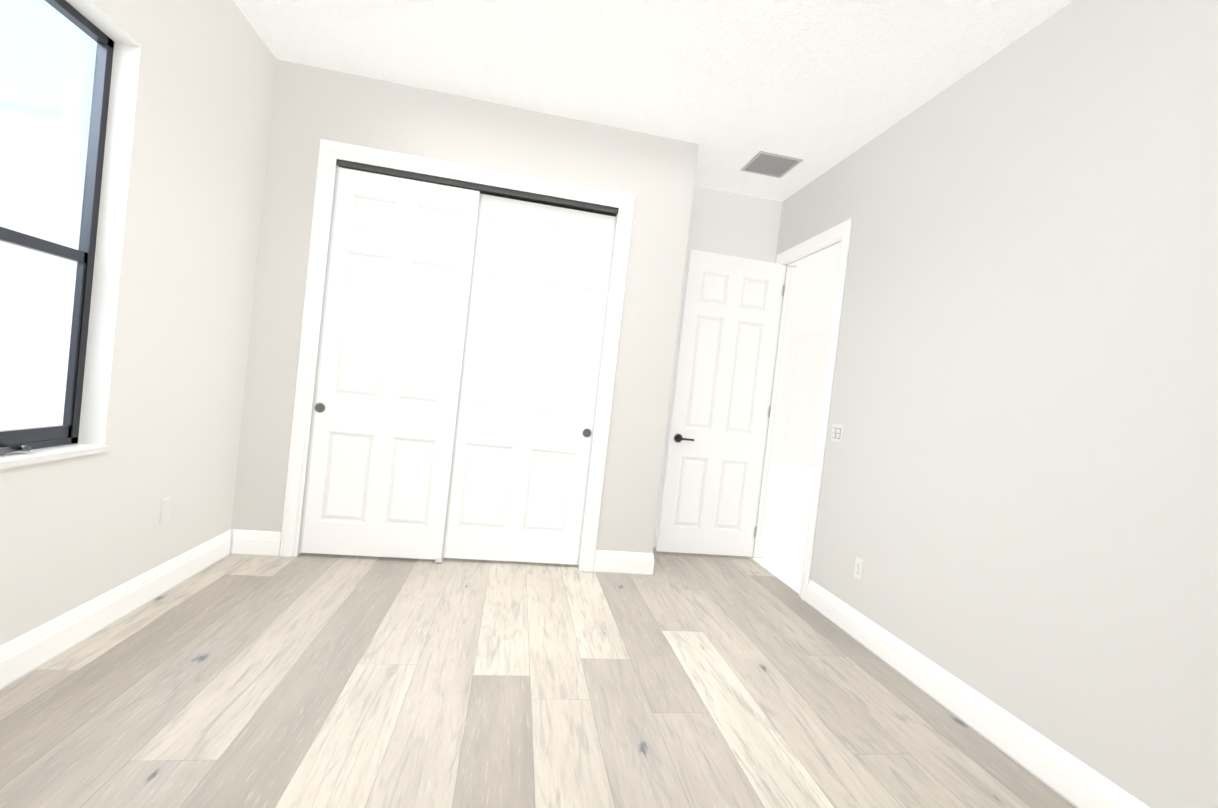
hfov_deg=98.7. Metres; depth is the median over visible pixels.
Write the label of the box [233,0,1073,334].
ceiling
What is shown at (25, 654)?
baseboard
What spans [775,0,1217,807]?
wall
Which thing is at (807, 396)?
wall
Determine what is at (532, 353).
closet door
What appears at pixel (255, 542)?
baseboard
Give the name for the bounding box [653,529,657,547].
baseboard
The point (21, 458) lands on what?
window sill
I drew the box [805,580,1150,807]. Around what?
baseboard
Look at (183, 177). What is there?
wall
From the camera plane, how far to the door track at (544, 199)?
3.45 m
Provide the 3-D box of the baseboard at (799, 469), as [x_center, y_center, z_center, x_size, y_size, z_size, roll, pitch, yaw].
[4.810,1.563,7.303,0.015,0.155,9.500,6,1,-10]
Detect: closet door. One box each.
[298,167,479,559]
[442,194,616,564]
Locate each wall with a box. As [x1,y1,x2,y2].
[0,0,276,644]
[231,59,698,552]
[485,185,781,528]
[773,334,798,467]
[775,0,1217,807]
[784,330,829,468]
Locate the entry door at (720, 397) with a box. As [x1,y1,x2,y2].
[656,250,784,556]
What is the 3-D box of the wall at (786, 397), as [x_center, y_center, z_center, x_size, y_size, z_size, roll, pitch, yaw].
[2.269,-0.260,11.678,4.093,3.050,0.120,6,1,-10]
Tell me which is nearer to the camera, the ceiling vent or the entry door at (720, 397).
the ceiling vent
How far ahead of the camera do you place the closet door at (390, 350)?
3.38 m
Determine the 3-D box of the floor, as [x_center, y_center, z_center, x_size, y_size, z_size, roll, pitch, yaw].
[1.191,1.324,5.667,7.920,0.100,11.470,6,1,-10]
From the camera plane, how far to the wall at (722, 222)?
4.42 m
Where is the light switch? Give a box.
[830,424,843,442]
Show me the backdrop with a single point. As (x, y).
(19, 163)
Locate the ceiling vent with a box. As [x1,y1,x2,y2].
[740,151,802,177]
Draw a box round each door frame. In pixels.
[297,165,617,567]
[746,218,852,600]
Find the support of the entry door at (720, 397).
in the wall at (1019, 504)
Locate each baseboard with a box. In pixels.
[0,529,231,689]
[230,529,280,556]
[593,550,653,574]
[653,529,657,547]
[783,461,813,476]
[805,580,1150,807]
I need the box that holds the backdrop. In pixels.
[0,0,96,430]
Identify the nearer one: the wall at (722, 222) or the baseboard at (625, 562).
the baseboard at (625, 562)
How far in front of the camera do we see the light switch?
3.38 m
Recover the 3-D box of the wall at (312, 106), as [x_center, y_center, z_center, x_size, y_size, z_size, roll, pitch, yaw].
[-0.876,-0.447,3.509,2.710,3.050,0.120,6,1,-10]
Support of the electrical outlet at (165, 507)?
attached to the wall at (183, 177)
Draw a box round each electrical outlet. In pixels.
[159,497,171,523]
[854,557,863,580]
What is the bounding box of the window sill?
[0,443,108,468]
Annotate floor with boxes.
[0,467,1075,807]
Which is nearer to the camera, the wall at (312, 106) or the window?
the window
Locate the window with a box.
[0,0,113,453]
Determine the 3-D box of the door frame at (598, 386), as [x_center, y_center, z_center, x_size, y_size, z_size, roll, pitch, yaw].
[-0.963,-0.210,3.503,1.829,2.560,0.120,6,1,-10]
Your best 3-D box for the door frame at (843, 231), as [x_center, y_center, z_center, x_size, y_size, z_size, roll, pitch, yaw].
[1.448,0.038,3.996,0.163,2.577,1.010,6,1,-10]
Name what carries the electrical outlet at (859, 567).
attached to the wall at (1019, 504)

